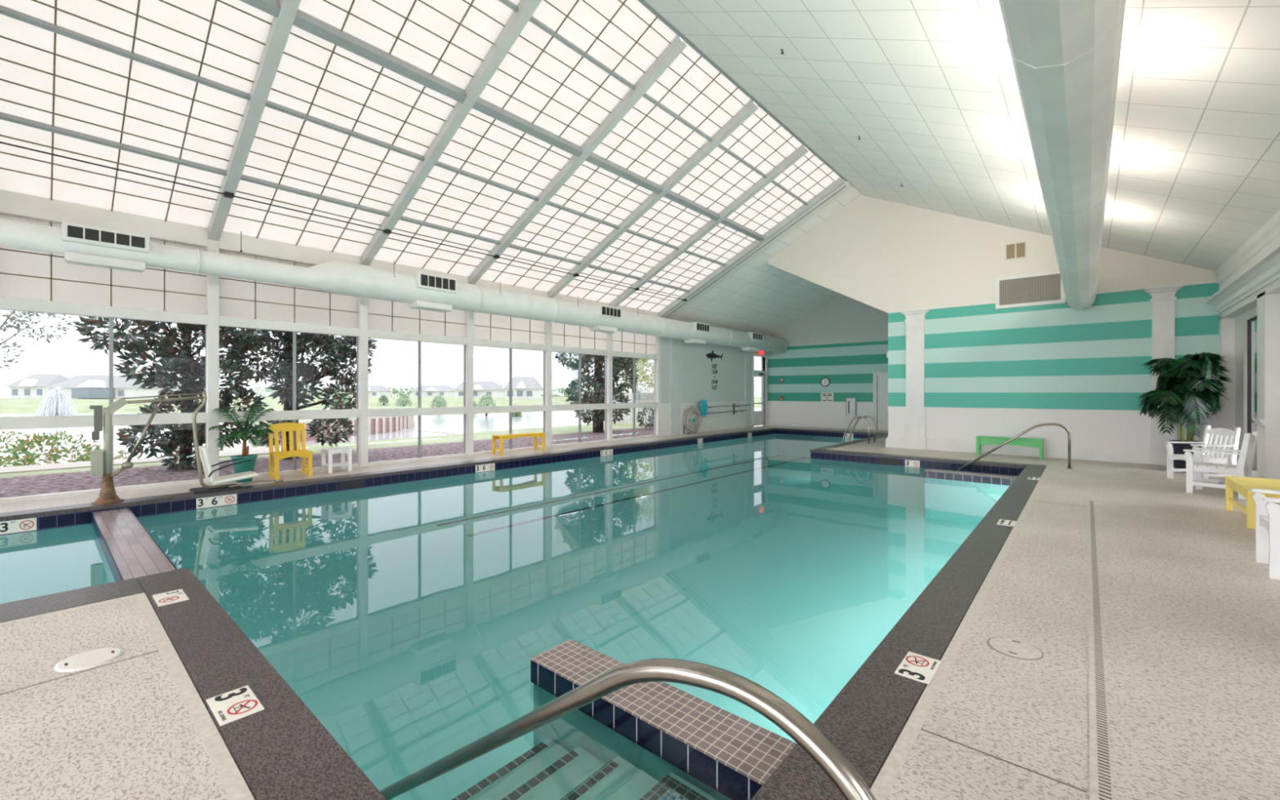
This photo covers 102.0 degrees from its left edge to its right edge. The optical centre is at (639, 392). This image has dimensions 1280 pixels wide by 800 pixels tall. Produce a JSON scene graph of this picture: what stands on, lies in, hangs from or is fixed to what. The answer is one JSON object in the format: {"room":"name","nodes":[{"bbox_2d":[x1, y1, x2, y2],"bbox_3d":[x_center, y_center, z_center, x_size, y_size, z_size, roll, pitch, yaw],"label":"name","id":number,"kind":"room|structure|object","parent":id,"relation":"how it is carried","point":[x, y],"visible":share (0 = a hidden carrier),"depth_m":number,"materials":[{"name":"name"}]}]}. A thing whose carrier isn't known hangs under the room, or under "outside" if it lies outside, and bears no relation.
{"room":"indoor swimming pool","nodes":[
{"label":"indoor swimming pool","id":0,"kind":"room"},
{"bbox_2d":[208,0,301,240],"bbox_3d":[-4.826,-4.150,6.693,6.332,3.171,0.150,0,0,41],"label":"beam","id":1,"kind":"structure","parent":0,"point":[281,27],"depth_m":7.00,"materials":[{"name":"metal"}]},
{"bbox_2d":[0,141,686,301],"bbox_3d":[-4.969,-3.058,9.629,0.100,0.060,19.900,0,0,41],"label":"conduit","id":2,"kind":"object","parent":1,"relation":"attached to","point":[227,194],"visible":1,"depth_m":8.50,"materials":[{"name":"black plastic"}]},
{"bbox_2d":[222,0,520,257],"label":"window","id":3,"kind":"structure","parent":1,"relation":"attached to","point":[361,91],"depth_m":7.63,"materials":[{"name":"white glass"}]},
{"bbox_2d":[0,218,788,352],"bbox_3d":[-2.665,-2.138,12.824,0.730,0.845,27.750,0,0,41],"label":"air duct","id":4,"kind":"object","parent":1,"relation":"hanging from","point":[80,244],"visible":1,"depth_m":9.66,"materials":[{"name":"metal"}]},
{"bbox_2d":[360,0,542,266],"bbox_3d":[-3.259,-4.150,8.511,6.332,3.171,0.150,0,0,41],"label":"roof beam","id":5,"kind":"structure","parent":0,"point":[517,22],"depth_m":8.17,"materials":[{"name":"metal"}]},
{"bbox_2d":[373,0,676,276],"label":"window","id":6,"kind":"structure","parent":5,"relation":"attached to","point":[573,62],"depth_m":8.88,"materials":[{"name":"white glass"}]},
{"bbox_2d":[0,460,1017,799],"bbox_3d":[0.583,2.125,9.002,9.430,1.250,26.600,0,0,41],"label":"pool water","id":7,"kind":"object","parent":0,"point":[412,640],"visible":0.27,"depth_m":6.88,"materials":[{"name":"liquid"}]},
{"bbox_2d":[91,507,177,586],"bbox_3d":[-5.559,2.064,5.628,4.130,0.972,0.354,0,0,41],"label":"divider","id":8,"kind":"object","parent":7,"relation":"on","point":[123,548],"visible":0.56,"depth_m":5.48,"materials":[{"name":"tile"}]},
{"bbox_2d":[451,737,717,799],"bbox_3d":[-0.345,2.158,2.112,1.440,0.784,1.108,0,0,41],"label":"steps","id":9,"kind":"structure","parent":7,"relation":"on","point":[547,771],"depth_m":2.56,"materials":[{"name":"tile"}]},
{"bbox_2d":[436,462,782,536],"bbox_3d":[1.359,2.548,15.211,1.500,0.004,14.820,0,0,41],"label":"lane line","id":10,"kind":"object","parent":7,"relation":"on","point":[637,496],"depth_m":12.04,"materials":[{"name":"tile"}]},
{"bbox_2d":[530,639,796,799],"bbox_3d":[0.058,2.071,2.709,1.610,0.958,0.320,0,0,41],"label":"wall","id":11,"kind":"structure","parent":7,"relation":"on","point":[660,728],"depth_m":2.57,"materials":[{"name":"tile"}]},
{"bbox_2d":[0,465,1050,799],"bbox_3d":[0.225,1.750,4.796,4.800,0.501,19.560,0,0,41],"label":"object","id":12,"kind":"structure","parent":11,"relation":"attached to","point":[234,784],"depth_m":2.56,"materials":[{"name":"beige concrete"}]},
{"bbox_2d":[560,433,1015,475],"bbox_3d":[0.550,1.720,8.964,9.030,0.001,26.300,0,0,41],"label":"ledge","id":13,"kind":"object","parent":7,"relation":"in","point":[775,448],"visible":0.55,"depth_m":14.70,"materials":[{"name":"grey tile"}]},
{"bbox_2d":[924,468,1017,524],"bbox_3d":[6.527,2.071,10.216,1.610,0.958,0.320,0,0,41],"label":"wall","id":14,"kind":"structure","parent":7,"relation":"attached to","point":[966,497],"depth_m":10.19,"materials":[{"name":"paint"}]},
{"bbox_2d":[467,35,687,284],"bbox_3d":[-1.692,-4.150,10.329,6.332,3.171,0.150,0,0,41],"label":"beam","id":15,"kind":"structure","parent":0,"point":[677,45],"depth_m":9.64,"materials":[{"name":"metal"}]},
{"bbox_2d":[480,41,751,291],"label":"window","id":16,"kind":"structure","parent":15,"relation":"attached to","point":[691,100],"depth_m":10.71,"materials":[{"name":"white glass"}]},
{"bbox_2d":[0,425,1279,799],"bbox_3d":[1.944,1.750,9.149,14.200,0.500,28.400,0,0,41],"label":"floor","id":17,"kind":"structure","parent":0,"point":[1191,618],"depth_m":2.77,"materials":[{"name":"concrete"}]},
{"bbox_2d":[53,647,124,671],"bbox_3d":[-3.095,1.496,2.918,0.270,0.008,0.270,0,0,41],"label":"lid","id":18,"kind":"object","parent":17,"relation":"on","point":[93,658],"visible":1,"depth_m":2.91,"materials":[{"name":"white paint"}]},
{"bbox_2d":[0,189,208,503],"bbox_3d":[-8.011,-0.625,7.854,0.190,4.250,2.250,0,0,41],"label":"window","id":19,"kind":"structure","parent":17,"relation":"on","point":[74,338],"depth_m":7.70,"materials":[{"name":"glass"}]},
{"bbox_2d":[89,391,283,504],"bbox_3d":[-6.694,0.739,7.795,0.484,1.523,2.170,0,0,41],"label":"lift","id":20,"kind":"object","parent":17,"relation":"on","point":[100,460],"visible":1,"depth_m":7.28,"materials":[{"name":"paint"}]},
{"bbox_2d":[206,239,218,482],"bbox_3d":[-7.239,-0.560,8.772,0.220,4.120,0.170,0,0,41],"label":"column","id":21,"kind":"structure","parent":17,"relation":"on","point":[212,281],"depth_m":8.70,"materials":[{"name":"paint"}]},
{"bbox_2d":[208,405,274,482],"bbox_3d":[-6.696,0.868,8.736,0.933,1.264,0.904,0,0,41],"label":"potted palm","id":22,"kind":"object","parent":17,"relation":"on","point":[242,433],"visible":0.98,"depth_m":8.66,"materials":[{"name":"plant"}]},
{"bbox_2d":[230,453,257,482],"bbox_3d":[-6.684,1.280,8.757,0.370,0.440,0.370,0,0,41],"label":"pot","id":23,"kind":"object","parent":22,"relation":"attached to","point":[246,466],"depth_m":8.66,"materials":[{"name":"teal ceramic"}]},
{"bbox_2d":[218,231,360,477],"bbox_3d":[-6.444,-0.625,9.672,0.190,4.250,2.250,0,0,41],"label":"window","id":24,"kind":"structure","parent":17,"relation":"on","point":[292,351],"depth_m":9.57,"materials":[{"name":"glass"}]},
{"bbox_2d":[268,422,312,479],"bbox_3d":[-6.273,1.022,9.302,0.532,0.955,0.580,0,0,44],"label":"chair","id":25,"kind":"object","parent":17,"relation":"on","point":[304,453],"visible":0.98,"depth_m":9.32,"materials":[{"name":"yellow wood"}]},
{"bbox_2d":[320,446,352,473],"bbox_3d":[-5.798,1.280,9.907,0.400,0.440,0.420,0,0,41],"label":"side table","id":26,"kind":"object","parent":17,"relation":"on","point":[343,450],"visible":1,"depth_m":9.87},
{"bbox_2d":[322,462,347,466],"bbox_3d":[-5.798,1.370,9.907,0.340,0.020,0.400,0,0,41],"label":"shelf","id":27,"kind":"object","parent":26,"relation":"attached to","point":[324,464],"depth_m":9.82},
{"bbox_2d":[358,296,368,466],"bbox_3d":[-5.672,-0.560,10.590,0.220,4.120,0.170,0,0,41],"label":"trim","id":28,"kind":"structure","parent":17,"relation":"on","point":[362,301],"depth_m":10.51,"materials":[{"name":"paint"}]},
{"bbox_2d":[368,259,467,466],"bbox_3d":[-4.877,-0.625,11.490,0.190,4.250,2.250,0,0,41],"label":"window","id":29,"kind":"structure","parent":17,"relation":"on","point":[417,410],"depth_m":11.38,"materials":[{"name":"glass"}]},
{"bbox_2d":[465,311,474,456],"bbox_3d":[-4.105,-0.560,12.409,0.220,4.120,0.170,0,0,41],"label":"trim","id":30,"kind":"structure","parent":17,"relation":"on","point":[468,315],"depth_m":12.34,"materials":[{"name":"paint"}]},
{"bbox_2d":[473,279,547,455],"bbox_3d":[-3.310,-0.625,13.308,0.190,4.250,2.250,0,0,41],"label":"window","id":31,"kind":"structure","parent":17,"relation":"on","point":[509,352],"depth_m":13.22,"materials":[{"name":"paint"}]},
{"bbox_2d":[492,431,545,454],"bbox_3d":[-3.050,1.270,13.097,0.380,0.460,1.350,0,0,41],"label":"bench","id":32,"kind":"object","parent":17,"relation":"on","point":[501,437],"visible":1,"depth_m":12.87,"materials":[{"name":"yellow plastic"}]},
{"bbox_2d":[0,501,1086,792],"bbox_3d":[1.438,1.499,4.965,4.304,0.002,21.200,0,0,41],"label":"joint","id":33,"kind":"object","parent":17,"relation":"on","point":[1038,501],"visible":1,"depth_m":2.22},
{"bbox_2d":[545,321,552,448],"bbox_3d":[-2.538,-0.560,14.227,0.220,4.120,0.170,0,0,41],"label":"trim","id":34,"kind":"structure","parent":17,"relation":"on","point":[548,325],"depth_m":14.14,"materials":[{"name":"paint"}]},
{"bbox_2d":[551,293,608,447],"bbox_3d":[-1.744,-0.625,15.126,0.190,4.250,2.250,0,0,41],"label":"window","id":35,"kind":"structure","parent":17,"relation":"on","point":[580,406],"depth_m":15.09,"materials":[{"name":"glass"}]},
{"bbox_2d":[606,333,613,441],"bbox_3d":[-0.972,-0.560,16.045,0.220,4.120,0.170,0,0,41],"label":"trim","id":36,"kind":"structure","parent":17,"relation":"on","point":[609,335],"depth_m":15.96,"materials":[{"name":"paint"}]},
{"bbox_2d":[379,657,875,799],"bbox_3d":[-0.379,1.259,1.644,2.307,1.291,0.114,0,0,41],"label":"handrail","id":37,"kind":"object","parent":17,"relation":"on","point":[820,748],"visible":0.99,"depth_m":1.19,"materials":[{"name":"silver metal"}]},
{"bbox_2d":[612,305,657,440],"bbox_3d":[-0.177,-0.625,16.944,0.190,4.250,2.250,0,0,41],"label":"window","id":38,"kind":"structure","parent":17,"relation":"on","point":[634,357],"depth_m":16.93,"materials":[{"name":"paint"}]},
{"bbox_2d":[842,415,875,443],"bbox_3d":[6.642,1.450,15.793,0.844,1.501,0.608,0,0,41],"label":"pool ladder","id":39,"kind":"object","parent":17,"relation":"on","point":[864,416],"visible":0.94,"depth_m":15.73,"materials":[{"name":"silver metal"}]},
{"bbox_2d":[975,435,1044,459],"bbox_3d":[8.655,1.275,12.158,1.280,0.450,0.360,0,0,41],"label":"bench","id":40,"kind":"object","parent":17,"relation":"on","point":[980,440],"visible":1,"depth_m":12.05,"materials":[{"name":"green plastic"}]},
{"bbox_2d":[954,422,1073,471],"bbox_3d":[7.590,1.235,10.771,2.190,1.267,0.110,0,0,30],"label":"handrail","id":41,"kind":"object","parent":17,"relation":"on","point":[1066,428],"visible":0.98,"depth_m":10.51,"materials":[{"name":"silver metal"}]},
{"bbox_2d":[986,636,1044,660],"bbox_3d":[2.199,1.496,3.042,0.270,0.008,0.270,0,0,41],"label":"lid","id":42,"kind":"object","parent":17,"relation":"on","point":[1015,648],"visible":1,"depth_m":3.03,"materials":[{"name":"beige plastic"}]},
{"bbox_2d":[1087,480,1114,799],"bbox_3d":[2.088,1.498,2.359,0.068,0.005,17.300,0,0,41],"label":"drain","id":43,"kind":"object","parent":17,"relation":"on","point":[1101,787],"visible":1,"depth_m":2.63,"materials":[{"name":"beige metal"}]},
{"bbox_2d":[1135,351,1232,472],"bbox_3d":[10.379,0.363,9.920,1.314,2.273,1.411,0,0,41],"label":"potted palm","id":44,"kind":"object","parent":17,"relation":"on","point":[1178,395],"visible":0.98,"depth_m":9.63,"materials":[{"name":"plant"}]},
{"bbox_2d":[1168,440,1202,472],"bbox_3d":[10.408,1.210,9.842,0.540,0.580,0.540,0,0,41],"label":"pot","id":45,"kind":"object","parent":44,"relation":"on","point":[1178,448],"depth_m":9.79,"materials":[{"name":"plastic"}]},
{"bbox_2d":[1164,425,1240,481],"bbox_3d":[9.529,1.035,8.797,0.660,0.930,0.630,0,0,11],"label":"garden chair","id":46,"kind":"object","parent":17,"relation":"on","point":[1208,434],"visible":0.8,"depth_m":8.72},
{"bbox_2d":[1182,431,1258,499],"bbox_3d":[8.621,1.035,7.701,0.630,0.930,0.660,0,0,-32],"label":"garden chair","id":47,"kind":"object","parent":17,"relation":"on","point":[1243,468],"visible":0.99,"depth_m":7.63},
{"bbox_2d":[1223,475,1279,528],"bbox_3d":[7.354,1.285,6.006,0.620,0.430,1.312,0,0,41],"label":"table","id":48,"kind":"object","parent":17,"relation":"on","point":[1241,485],"visible":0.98,"depth_m":6.06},
{"bbox_2d":[1249,488,1279,579],"bbox_3d":[5.509,1.035,4.202,0.660,0.930,0.630,0,0,42],"label":"garden chair","id":49,"kind":"object","parent":17,"relation":"on","point":[1267,514],"visible":1,"depth_m":4.33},
{"bbox_2d":[547,99,758,297],"bbox_3d":[-0.126,-4.150,12.147,6.332,3.171,0.150,0,0,41],"label":"trim","id":50,"kind":"structure","parent":0,"point":[750,107],"depth_m":11.57,"materials":[{"name":"paint"}]},
{"bbox_2d":[558,104,802,303],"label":"window","id":51,"kind":"structure","parent":50,"relation":"attached to","point":[760,143],"depth_m":12.62,"materials":[{"name":"white glass"}]},
{"bbox_2d":[608,144,808,307],"bbox_3d":[1.441,-4.150,13.966,6.332,3.171,0.150,0,0,41],"label":"trim","id":52,"kind":"structure","parent":0,"point":[802,150],"depth_m":13.46,"materials":[{"name":"paint"}]},
{"bbox_2d":[618,149,839,312],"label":"window","id":53,"kind":"structure","parent":52,"relation":"attached to","point":[809,175],"depth_m":14.52,"materials":[{"name":"white glass"}]},
{"bbox_2d":[660,337,768,431],"bbox_3d":[3.228,-0.550,20.980,0.200,4.100,8.000,0,0,41],"label":"wall","id":54,"kind":"structure","parent":0,"point":[696,375],"depth_m":20.15,"materials":[{"name":"paint"}]},
{"bbox_2d":[655,336,661,436],"bbox_3d":[0.595,-0.560,17.863,0.220,4.120,0.170,0,0,41],"label":"trim","id":55,"kind":"structure","parent":54,"relation":"attached to","point":[657,339],"depth_m":17.78,"materials":[{"name":"paint"}]},
{"bbox_2d":[683,405,702,434],"bbox_3d":[1.983,0.996,19.152,0.300,1.031,1.069,0,0,41],"label":"coil","id":56,"kind":"object","parent":54,"relation":"attached to","point":[699,423],"visible":1,"depth_m":19.05,"materials":[{"name":"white plastic"}]},
{"bbox_2d":[660,400,752,435],"bbox_3d":[2.832,0.935,20.344,0.030,1.130,6.520,0,0,41],"label":"baseboard","id":57,"kind":"structure","parent":54,"relation":"attached to","point":[722,428],"depth_m":20.30,"materials":[{"name":"white paint"}]},
{"bbox_2d":[669,337,751,435],"bbox_3d":[2.935,-0.500,20.440,0.060,4.000,5.700,0,0,41],"label":"trim","id":58,"kind":"structure","parent":54,"relation":"attached to","point":[674,344],"depth_m":18.57,"materials":[{"name":"grey paint"}]},
{"bbox_2d":[706,349,723,390],"bbox_3d":[2.954,-0.906,20.503,0.004,1.588,1.260,0,0,41],"label":"wall decal","id":59,"kind":"object","parent":54,"relation":"attached to","point":[712,355],"visible":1,"depth_m":20.46,"materials":[{"name":"black plastic"}]},
{"bbox_2d":[657,177,853,319],"bbox_3d":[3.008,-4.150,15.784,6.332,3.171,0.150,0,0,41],"label":"trim","id":60,"kind":"structure","parent":54,"relation":"attached to","point":[839,182],"depth_m":15.35,"materials":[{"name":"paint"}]},
{"bbox_2d":[752,352,766,426],"bbox_3d":[5.339,-0.125,23.345,0.150,3.250,1.300,0,0,41],"label":"door","id":61,"kind":"structure","parent":54,"relation":"in","point":[758,371],"depth_m":23.39,"materials":[{"name":"white paint"}]},
{"bbox_2d":[670,186,862,335],"bbox_3d":[5.808,-4.137,19.186,6.650,3.342,7.750,0,0,41],"label":"ceiling","id":62,"kind":"structure","parent":0,"point":[762,297],"depth_m":18.90,"materials":[{"name":"paint"}]},
{"bbox_2d":[637,0,853,186],"bbox_3d":[-0.884,-5.688,6.372,0.080,0.140,20.500,0,0,41],"label":"trim","id":63,"kind":"structure","parent":62,"relation":"attached to","point":[643,2],"depth_m":9.25,"materials":[{"name":"white metal"}]},
{"bbox_2d":[768,293,888,430],"bbox_3d":[8.556,-1.425,21.801,7.500,5.850,0.200,0,0,41],"label":"wall","id":64,"kind":"structure","parent":0,"point":[843,340],"depth_m":22.07,"materials":[{"name":"white paint"}]},
{"bbox_2d":[768,400,873,430],"bbox_3d":[7.667,0.935,22.415,4.650,1.130,0.030,0,0,41],"label":"baseboard","id":65,"kind":"structure","parent":64,"relation":"attached to","point":[871,428],"depth_m":22.38,"materials":[{"name":"white paint"}]},
{"bbox_2d":[820,377,830,386],"bbox_3d":[7.931,-0.460,22.178,0.400,0.400,0.045,0,0,41],"label":"wall clock","id":66,"kind":"object","parent":64,"relation":"attached to","point":[825,381],"visible":1,"depth_m":22.16,"materials":[{"name":"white plastic"}]},
{"bbox_2d":[821,392,833,401],"bbox_3d":[7.993,0.190,22.143,0.540,0.400,0.017,0,0,41],"label":"wall sign","id":67,"kind":"object","parent":64,"relation":"attached to","point":[825,397],"visible":1,"depth_m":22.13,"materials":[{"name":"white plastic"}]},
{"bbox_2d":[845,397,856,416],"bbox_3d":[8.732,0.580,21.438,0.400,0.740,0.120,0,0,41],"label":"upper cabinet","id":68,"kind":"object","parent":64,"relation":"attached to","point":[851,403],"visible":1,"depth_m":21.39,"materials":[{"name":"white metal"}]},
{"bbox_2d":[873,372,888,430],"bbox_3d":[9.883,0.340,20.492,1.260,2.320,0.050,0,0,41],"label":"door","id":69,"kind":"structure","parent":64,"relation":"in","point":[880,380],"depth_m":20.70,"materials":[{"name":"white paint"}]},
{"bbox_2d":[644,0,1279,271],"bbox_3d":[2.039,-4.033,4.381,6.930,3.416,21.300,0,0,41],"label":"ceiling","id":70,"kind":"structure","parent":0,"point":[929,89],"depth_m":6.91,"materials":[{"name":"tile"}]},
{"bbox_2d":[998,0,1125,310],"bbox_3d":[2.986,-2.620,3.618,0.528,1.529,21.180,0,0,41],"label":"air duct","id":71,"kind":"object","parent":70,"relation":"hanging from","point":[1065,54],"visible":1,"depth_m":3.48,"materials":[{"name":"metal"}]},
{"bbox_2d":[768,194,1218,451],"bbox_3d":[8.030,-2.100,13.423,10.160,7.200,0.220,0,0,41],"label":"wall","id":72,"kind":"structure","parent":0,"point":[885,255],"depth_m":12.67,"materials":[{"name":"white paint"}]},
{"bbox_2d":[1004,240,1026,261],"bbox_3d":[9.002,-3.400,12.422,0.420,0.420,0.026,0,0,41],"label":"air vent","id":73,"kind":"object","parent":72,"relation":"in","point":[1018,250],"visible":1,"depth_m":12.41,"materials":[{"name":"beige metal"}]},
{"bbox_2d":[995,270,1065,309],"bbox_3d":[9.194,-2.430,12.247,1.320,0.760,0.040,0,0,41],"label":"air vent","id":74,"kind":"object","parent":72,"relation":"in","point":[1042,288],"visible":0.98,"depth_m":12.23,"materials":[{"name":"white metal"}]},
{"bbox_2d":[900,283,1183,465],"bbox_3d":[9.060,-0.360,12.291,5.300,3.720,0.150,0,0,41],"label":"columns","id":75,"kind":"structure","parent":72,"relation":"attached to","point":[1163,298],"depth_m":10.96,"materials":[{"name":"white paint"}]},
{"bbox_2d":[885,406,1219,464],"bbox_3d":[9.232,0.935,12.406,6.190,1.130,0.350,0,0,41],"label":"baseboard","id":76,"kind":"structure","parent":72,"relation":"attached to","point":[1077,452],"depth_m":12.02,"materials":[{"name":"white paint"}]},
{"bbox_2d":[887,280,1217,313],"bbox_3d":[9.161,-2.205,12.293,6.150,0.030,0.015,0,0,41],"label":"trim","id":77,"kind":"structure","parent":72,"relation":"attached to","point":[1215,281],"depth_m":11.38,"materials":[{"name":"white paint"}]},
{"bbox_2d":[1218,235,1279,479],"bbox_3d":[4.657,-0.475,2.126,0.300,3.950,21.300,0,0,41],"label":"wall","id":78,"kind":"structure","parent":0,"point":[1267,300],"depth_m":7.71,"materials":[{"name":"white paint"}]},
{"bbox_2d":[1215,413,1265,478],"bbox_3d":[4.524,0.950,2.240,0.050,1.100,21.320,0,0,41],"label":"baseboard","id":79,"kind":"structure","parent":78,"relation":"attached to","point":[1256,473],"depth_m":7.81,"materials":[{"name":"white paint"}]},
{"bbox_2d":[1204,210,1279,313],"bbox_3d":[4.464,-1.995,2.285,0.200,0.870,21.290,0,0,41],"label":"trim","id":80,"kind":"structure","parent":78,"relation":"attached to","point":[1264,272],"depth_m":8.02,"materials":[{"name":"white paint"}]},
{"bbox_2d":[1234,306,1257,470],"bbox_3d":[10.535,0.025,8.954,0.290,2.950,2.780,0,0,41],"label":"window","id":81,"kind":"structure","parent":78,"relation":"in","point":[1246,323],"depth_m":9.30,"materials":[{"name":"glass"}]},
{"bbox_3d":[0.648,1.777,9.078,9.630,0.445,26.600,0,0,41],"label":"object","id":82,"kind":"object","parent":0,"visible":0},
{"bbox_2d":[0,429,811,535],"bbox_3d":[0.550,1.641,8.964,9.054,0.173,26.300,0,0,41],"label":"tile band","id":83,"kind":"object","parent":82,"relation":"attached to","point":[60,521],"visible":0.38,"depth_m":8.96,"materials":[{"name":"blue tile"}]},
{"bbox_2d":[0,517,36,534],"bbox_3d":[-7.646,1.637,6.364,0.007,0.155,0.310,0,0,41],"label":"depth marker","id":84,"kind":"object","parent":83,"relation":"attached to","point":[28,524],"visible":1,"depth_m":6.37,"materials":[{"name":"white tile"}]},
{"bbox_2d":[195,493,236,509],"bbox_3d":[-6.386,1.637,7.827,0.007,0.155,0.480,0,0,41],"label":"depth marker","id":85,"kind":"object","parent":83,"relation":"attached to","point":[220,500],"visible":1,"depth_m":7.82,"materials":[{"name":"white tile"}]},
{"bbox_2d":[339,479,363,489],"bbox_3d":[-5.154,1.633,9.259,0.005,0.135,0.400,0,0,41],"label":"skimmer mouth","id":86,"kind":"object","parent":83,"relation":"attached to","point":[353,483],"visible":1,"depth_m":9.26,"materials":[{"name":"black plastic"}]},
{"bbox_2d":[475,462,494,472],"bbox_3d":[-3.377,1.637,11.319,0.007,0.155,0.480,0,0,41],"label":"depth marker","id":87,"kind":"object","parent":83,"relation":"attached to","point":[488,467],"visible":1,"depth_m":11.30,"materials":[{"name":"white tile"}]},
{"bbox_2d":[600,448,613,456],"bbox_3d":[-0.909,1.637,14.182,0.007,0.155,0.480,0,0,41],"label":"depth marker","id":88,"kind":"object","parent":83,"relation":"attached to","point":[605,452],"visible":1,"depth_m":14.18,"materials":[{"name":"white tile"}]},
{"bbox_2d":[649,444,657,448],"bbox_3d":[0.428,1.633,15.736,0.005,0.135,0.400,0,0,41],"label":"skimmer mouth","id":89,"kind":"object","parent":83,"relation":"attached to","point":[654,446],"visible":1,"depth_m":15.74,"materials":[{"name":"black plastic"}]},
{"bbox_2d":[697,438,702,443],"bbox_3d":[2.048,1.637,17.614,0.007,0.155,0.310,0,0,41],"label":"depth marker","id":90,"kind":"object","parent":83,"relation":"attached to","point":[700,440],"visible":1,"depth_m":17.63,"materials":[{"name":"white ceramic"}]},
{"bbox_2d":[0,427,1046,799],"bbox_3d":[0.648,1.526,9.078,9.630,0.058,26.600,0,0,41],"label":"pool coping","id":91,"kind":"object","parent":82,"relation":"on","point":[281,751],"visible":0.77,"depth_m":2.81},
{"bbox_2d":[151,588,189,606],"bbox_3d":[-3.429,1.494,3.787,0.300,0.007,0.166,0,0,41],"label":"depth marker","id":92,"kind":"object","parent":91,"relation":"on","point":[179,595],"visible":1,"depth_m":3.77,"materials":[{"name":"white tile"}]},
{"bbox_2d":[205,684,264,725],"bbox_3d":[-1.943,1.494,2.486,0.300,0.007,0.166,0,0,41],"label":"depth marker","id":93,"kind":"object","parent":91,"relation":"on","point":[235,704],"visible":1,"depth_m":2.48,"materials":[{"name":"white tile"}]},
{"bbox_2d":[893,651,941,684],"bbox_3d":[1.517,1.494,2.825,0.166,0.007,0.300,0,0,41],"label":"depth marker","id":94,"kind":"object","parent":91,"relation":"on","point":[914,666],"visible":1,"depth_m":2.81,"materials":[{"name":"white tile"}]},
{"bbox_2d":[996,519,1017,526],"bbox_3d":[4.219,1.494,5.961,0.166,0.006,0.300,0,0,41],"label":"depth marker","id":95,"kind":"object","parent":91,"relation":"on","point":[1002,522],"visible":1,"depth_m":5.95,"materials":[{"name":"white tile"}]},
{"bbox_2d":[1027,476,1040,479],"bbox_3d":[6.883,1.494,9.052,0.166,0.006,0.300,0,0,41],"label":"depth marker","id":96,"kind":"object","parent":91,"relation":"on","point":[1028,477],"visible":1,"depth_m":9.04,"materials":[{"name":"white tile"}]},
{"bbox_2d":[775,429,1023,475],"bbox_3d":[3.911,1.641,10.925,7.372,0.173,20.955,0,0,29],"label":"tile band","id":97,"kind":"object","parent":82,"relation":"attached to","point":[901,462],"visible":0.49,"depth_m":12.26,"materials":[{"name":"blue tile"}]},
{"bbox_2d":[844,433,853,437],"bbox_3d":[8.023,1.637,19.880,0.310,0.155,0.007,0,0,41],"label":"depth marker","id":98,"kind":"object","parent":97,"relation":"attached to","point":[847,435],"visible":0.74,"depth_m":19.89,"materials":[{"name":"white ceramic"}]},
{"bbox_2d":[876,457,897,465],"bbox_3d":[5.909,1.637,12.410,0.450,0.157,0.005,0,0,41],"label":"skimmer mouth","id":99,"kind":"object","parent":97,"relation":"attached to","point":[892,461],"visible":1,"depth_m":12.41,"materials":[{"name":"black plastic"}]},
{"bbox_2d":[905,459,919,467],"bbox_3d":[6.328,1.645,12.046,0.310,0.155,0.007,0,0,41],"label":"depth marker","id":100,"kind":"object","parent":97,"relation":"attached to","point":[908,463],"visible":1,"depth_m":12.03,"materials":[{"name":"white tile"}]},
{"bbox_3d":[-8.805,-0.560,6.954,0.220,4.120,0.170,0,0,41],"label":"trim","id":101,"kind":"structure","parent":0,"visible":0},
{"bbox_3d":[-6.393,-4.150,4.875,6.332,3.171,0.150,0,0,41],"label":"trim","id":102,"kind":"structure","parent":101,"relation":"on","visible":0},
{"bbox_2d":[0,0,280,228],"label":"window","id":103,"kind":"structure","parent":102,"relation":"attached to","point":[161,89],"depth_m":6.48,"materials":[{"name":"white glass"}]},
{"bbox_3d":[2.598,0.670,19.873,0.290,0.460,0.040,0,0,41],"label":"hook","id":104,"kind":"object","parent":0,"visible":0},
{"bbox_2d":[700,399,751,416],"bbox_3d":[3.492,0.569,20.750,0.070,0.648,3.804,0,0,41],"label":"net","id":105,"kind":"object","parent":104,"relation":"on","point":[704,405],"visible":1,"depth_m":19.48,"materials":[{"name":"plastic"}]},
{"bbox_2d":[706,409,746,413],"bbox_3d":[3.477,0.773,20.931,0.048,0.061,3.350,0,0,41],"label":"pole","id":106,"kind":"object","parent":104,"relation":"on","point":[746,410],"visible":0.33,"depth_m":20.85,"materials":[{"name":"metal"}]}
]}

